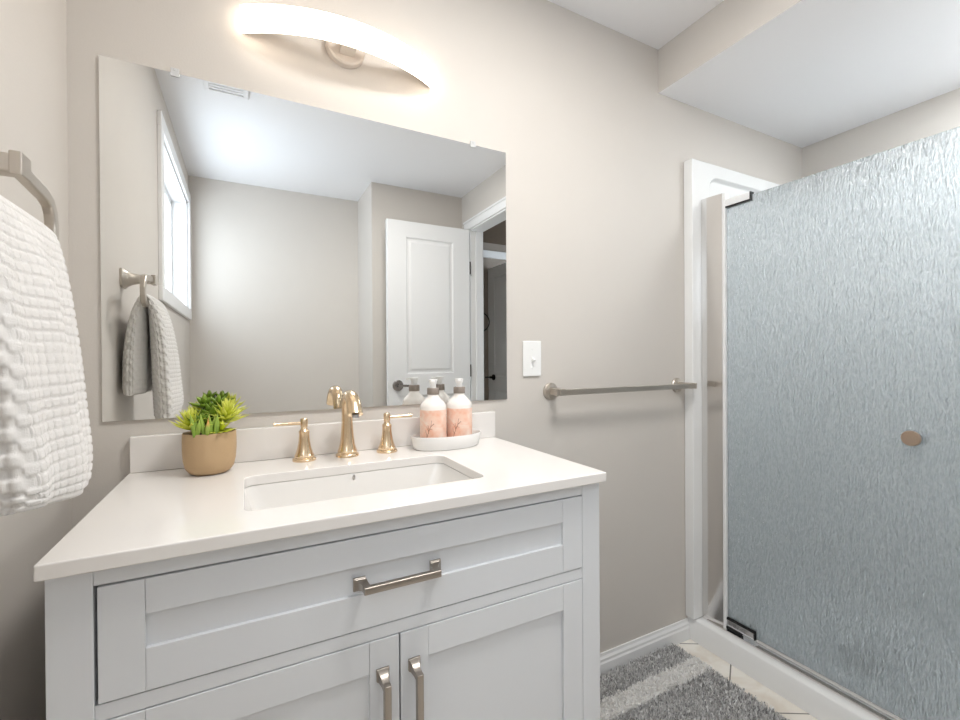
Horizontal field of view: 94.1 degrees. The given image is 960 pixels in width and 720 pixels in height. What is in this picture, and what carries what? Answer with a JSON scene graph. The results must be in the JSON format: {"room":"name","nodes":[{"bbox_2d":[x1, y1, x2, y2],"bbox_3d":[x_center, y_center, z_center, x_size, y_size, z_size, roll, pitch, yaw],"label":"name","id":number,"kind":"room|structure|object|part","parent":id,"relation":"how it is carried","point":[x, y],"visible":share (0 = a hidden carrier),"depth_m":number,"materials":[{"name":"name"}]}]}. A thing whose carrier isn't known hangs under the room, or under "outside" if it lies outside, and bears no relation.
{"room":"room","nodes":[
{"label":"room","id":0,"kind":"room"},
{"bbox_2d":[0,0,71,719],"bbox_3d":[-0.362,-0.023,-0.132,0.120,2.292,2.300,0,0,-28],"label":"wall","id":1,"kind":"structure","parent":0,"point":[33,33],"depth_m":0.75,"materials":[{"name":"beige paint"}]},
{"bbox_2d":[0,150,58,240],"bbox_3d":[-0.595,-0.207,0.532,0.082,0.116,0.264,0,0,-28],"label":"towel holder","id":2,"kind":"object","parent":1,"relation":"attached to","point":[16,164],"visible":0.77,"depth_m":0.58,"materials":[{"name":"silver metal"}]},
{"bbox_3d":[-0.598,-0.237,0.532,0.078,0.055,0.064,0,0,-28],"label":"wall post","id":3,"kind":"part","parent":2,"relation":"part of","materials":[{"name":"silver metal"}]},
{"bbox_2d":[0,195,92,515],"bbox_3d":[-0.555,-0.003,0.526,0.136,0.368,0.258,0,0,-28],"label":"hand towel","id":4,"kind":"object","parent":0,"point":[46,448],"visible":1,"depth_m":0.49,"materials":[{"name":"white fabric"}]},
{"bbox_2d":[182,428,236,475],"bbox_3d":[-0.574,0.195,0.950,0.100,0.088,0.090,0,0,-28],"label":"pot","id":5,"kind":"object","parent":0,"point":[205,451],"depth_m":0.91,"materials":[{"name":"beige ceramic"}]},
{"bbox_2d":[66,0,801,652],"bbox_3d":[0.335,-0.035,1.584,2.942,2.292,0.100,0,0,-28],"label":"wall","id":6,"kind":"structure","parent":0,"point":[596,156],"depth_m":1.47,"materials":[{"name":"beige paint"}]},
{"bbox_2d":[99,55,506,421],"bbox_3d":[-0.356,-0.262,1.162,0.986,0.775,0.010,0,0,-28],"label":"wall mirror","id":7,"kind":"object","parent":6,"relation":"attached to","point":[266,253],"visible":1,"depth_m":1.10,"materials":[{"name":"silver mirror"}]},
{"bbox_2d":[130,411,494,472],"bbox_3d":[-0.351,0.199,1.159,0.888,0.077,0.020,0,0,-28],"label":"backsplash","id":8,"kind":"structure","parent":6,"relation":"attached to","point":[157,452],"depth_m":1.08,"materials":[{"name":"stone"}]},
{"bbox_2d":[240,4,434,87],"bbox_3d":[-0.331,-0.812,1.126,0.484,0.100,0.094,0,0,-28],"label":"vanity light","id":9,"kind":"object","parent":6,"relation":"attached to","point":[347,41],"visible":1,"depth_m":1.08,"materials":[{"name":"white glass"}]},
{"bbox_2d":[523,341,540,376],"bbox_3d":[0.170,-0.004,1.430,0.070,0.114,0.020,0,0,-28],"label":"light switch","id":10,"kind":"object","parent":6,"relation":"attached to","point":[531,349],"visible":1,"depth_m":1.43,"materials":[{"name":"white plastic"}]},
{"bbox_2d":[543,378,696,399],"bbox_3d":[0.517,0.101,1.583,0.666,0.057,0.070,0,0,-28],"label":"towel bar","id":11,"kind":"object","parent":6,"relation":"attached to","point":[550,390],"visible":1,"depth_m":1.51,"materials":[{"name":"silver metal"}]},
{"bbox_3d":[0.251,0.102,1.436,0.022,0.022,0.057,0,0,-28],"label":"post","id":12,"kind":"part","parent":11,"relation":"part of","materials":[{"name":"silver metal"}]},
{"bbox_3d":[0.790,0.098,1.717,0.022,0.022,0.057,0,0,-28],"label":"post","id":13,"kind":"part","parent":11,"relation":"part of","materials":[{"name":"silver metal"}]},
{"bbox_2d":[600,618,689,674],"bbox_3d":[0.000,1.076,1.347,1.872,0.077,0.014,0,0,-28],"label":"baseboard","id":14,"kind":"structure","parent":6,"relation":"attached to","point":[678,632],"depth_m":1.66,"materials":[{"name":"white paint"}]},
{"bbox_2d":[548,0,723,49],"bbox_3d":[1.440,-1.207,0.309,3.742,0.050,3.420,0,0,-28],"label":"ceiling","id":15,"kind":"structure","parent":0,"point":[653,23],"depth_m":1.53,"materials":[{"name":"white paint"}]},
{"bbox_2d":[677,639,817,719],"bbox_3d":[1.455,1.135,0.320,3.742,0.050,3.420,0,0,-28],"label":"floor","id":16,"kind":"structure","parent":0,"point":[784,707],"depth_m":1.53,"materials":[{"name":"beige tile"}]},
{"bbox_2d":[44,483,599,719],"bbox_3d":[-0.233,0.688,0.936,0.882,0.859,0.493,0,0,-28],"label":"vanity cabinet","id":17,"kind":"object","parent":16,"relation":"on","point":[490,610],"visible":0.9,"depth_m":0.72,"materials":[{"name":"white paint"}]},
{"bbox_3d":[-0.313,0.721,0.667,0.393,0.522,0.022,0,0,-28],"label":"door","id":18,"kind":"part","parent":17,"relation":"part of","materials":[{"name":"white paint"}]},
{"bbox_2d":[33,411,605,581],"bbox_3d":[-0.243,0.209,0.948,0.891,0.098,0.493,0,0,-28],"label":"countertop","id":19,"kind":"structure","parent":17,"relation":"on","point":[160,510],"depth_m":0.82,"materials":[{"name":"stone"}]},
{"bbox_2d":[168,394,249,475],"bbox_3d":[-0.568,0.156,0.946,0.148,0.166,0.106,-1,0,-38],"label":"potted succulent","id":20,"kind":"object","parent":19,"relation":"on","point":[210,447],"visible":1,"depth_m":0.92,"materials":[{"name":"green plant"}]},
{"bbox_2d":[273,418,315,462],"bbox_3d":[-0.435,0.188,1.053,0.093,0.100,0.053,0,0,-28],"label":"handle","id":21,"kind":"object","parent":19,"relation":"on","point":[304,453],"visible":1,"depth_m":1.05,"materials":[{"name":"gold metal"}]},
{"bbox_3d":[-0.444,0.149,1.049,0.075,0.022,0.017,0,0,-28],"label":"lever","id":22,"kind":"part","parent":21,"relation":"part of","materials":[{"name":"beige metal"}]},
{"bbox_2d":[336,390,362,457],"bbox_3d":[-0.311,0.155,1.074,0.055,0.166,0.133,0,0,-28],"label":"faucet","id":23,"kind":"object","parent":19,"relation":"on","point":[351,403],"visible":1,"depth_m":1.09,"materials":[{"name":"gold metal"}]},
{"bbox_3d":[-0.329,0.191,1.109,0.055,0.092,0.055,0,0,-28],"label":"spout","id":24,"kind":"part","parent":23,"relation":"part of","materials":[{"name":"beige metal"}]},
{"bbox_3d":[-0.308,0.111,1.067,0.035,0.078,0.119,0,0,-28],"label":"spout","id":25,"kind":"part","parent":23,"relation":"part of","materials":[{"name":"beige metal"}]},
{"bbox_2d":[244,463,471,510],"bbox_3d":[-0.234,0.333,0.910,0.500,0.148,0.300,0,0,-28],"label":"sink","id":26,"kind":"object","parent":19,"relation":"in","point":[295,492],"visible":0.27,"depth_m":1.00,"materials":[{"name":"white ceramic"}]},
{"bbox_2d":[377,413,411,453],"bbox_3d":[-0.223,0.186,1.164,0.093,0.100,0.053,0,0,-28],"label":"handle","id":27,"kind":"object","parent":19,"relation":"on","point":[387,445],"visible":1,"depth_m":1.14,"materials":[{"name":"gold metal"}]},
{"bbox_3d":[-0.215,0.147,1.168,0.075,0.022,0.017,0,0,-28],"label":"lever","id":28,"kind":"part","parent":27,"relation":"part of","materials":[{"name":"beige metal"}]},
{"bbox_2d":[411,429,480,450],"bbox_3d":[-0.091,0.217,1.216,0.202,0.036,0.113,0,0,-28],"label":"soap tray","id":29,"kind":"object","parent":19,"relation":"on","point":[465,441],"visible":0.87,"depth_m":1.16,"materials":[{"name":"white ceramic"}]},
{"bbox_2d":[420,379,446,437],"bbox_3d":[-0.125,0.141,1.195,0.070,0.180,0.071,0,0,-28],"label":"soap bottle","id":30,"kind":"object","parent":29,"relation":"on","point":[432,408],"visible":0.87,"depth_m":1.17,"materials":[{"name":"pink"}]},
{"bbox_2d":[447,378,471,436],"bbox_3d":[-0.057,0.141,1.236,0.070,0.180,0.071,0,0,-28],"label":"soap bottle","id":31,"kind":"object","parent":29,"relation":"on","point":[459,407],"visible":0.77,"depth_m":1.21,"materials":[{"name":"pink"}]},
{"bbox_3d":[-0.152,0.573,0.720,0.021,0.137,0.034,0,0,-28],"label":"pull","id":32,"kind":"part","parent":17,"relation":"part of","materials":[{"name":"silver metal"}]},
{"bbox_3d":[-0.128,0.357,0.732,0.150,0.021,0.034,0,0,-28],"label":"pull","id":33,"kind":"part","parent":17,"relation":"part of","materials":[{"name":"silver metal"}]},
{"bbox_3d":[-0.104,0.573,0.745,0.021,0.137,0.034,0,0,-28],"label":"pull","id":34,"kind":"part","parent":17,"relation":"part of","materials":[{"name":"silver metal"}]},
{"bbox_3d":[0.036,0.718,0.849,0.390,0.522,0.022,0,0,-28],"label":"door","id":35,"kind":"part","parent":17,"relation":"part of","materials":[{"name":"white paint"}]},
{"bbox_2d":[600,643,789,719],"bbox_3d":[0.634,1.097,1.166,0.723,0.028,0.897,0,0,-28],"label":"shag rug","id":36,"kind":"object","parent":16,"relation":"on","point":[669,683],"visible":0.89,"depth_m":1.46,"materials":[{"name":"grey carpet"}]},
{"bbox_2d":[687,616,879,719],"bbox_3d":[1.429,1.011,1.536,0.837,0.186,0.999,0,0,-28],"label":"shower curb","id":37,"kind":"object","parent":16,"relation":"on","point":[811,697],"visible":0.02,"depth_m":1.49,"materials":[{"name":"white plastic"}]},
{"bbox_2d":[684,158,778,619],"bbox_3d":[1.418,0.113,1.529,0.850,1.803,0.998,0,0,-28],"label":"shower surround","id":38,"kind":"object","parent":37,"relation":"on","point":[702,180],"visible":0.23,"depth_m":1.76,"materials":[{"name":"white plastic"}]},
{"bbox_2d":[701,126,959,719],"bbox_3d":[1.103,0.195,1.363,0.073,1.650,0.920,0,0,-28],"label":"shower door","id":39,"kind":"structure","parent":37,"relation":"on","point":[830,298],"depth_m":1.35,"materials":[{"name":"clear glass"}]},
{"bbox_3d":[1.119,1.001,1.350,0.014,0.012,0.557,0,0,-28],"label":"rail","id":40,"kind":"part","parent":39,"relation":"part of","materials":[{"name":"silver metal"}]},
{"bbox_3d":[1.165,0.210,1.203,0.034,0.041,0.041,0,0,-28],"label":"knob","id":41,"kind":"part","parent":39,"relation":"part of","materials":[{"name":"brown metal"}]},
{"bbox_2d":[658,0,959,147],"bbox_3d":[1.350,-1.104,1.491,0.990,0.165,1.000,0,0,-28],"label":"soffit","id":42,"kind":"structure","parent":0,"point":[800,73],"depth_m":1.55,"materials":[{"name":"beige paint"}]},
{"bbox_2d":[802,88,959,177],"bbox_3d":[1.844,-0.045,1.751,0.110,2.292,1.000,0,0,-28],"label":"wall","id":43,"kind":"structure","parent":0,"point":[941,113],"depth_m":1.88,"materials":[{"name":"beige paint"}]}
]}

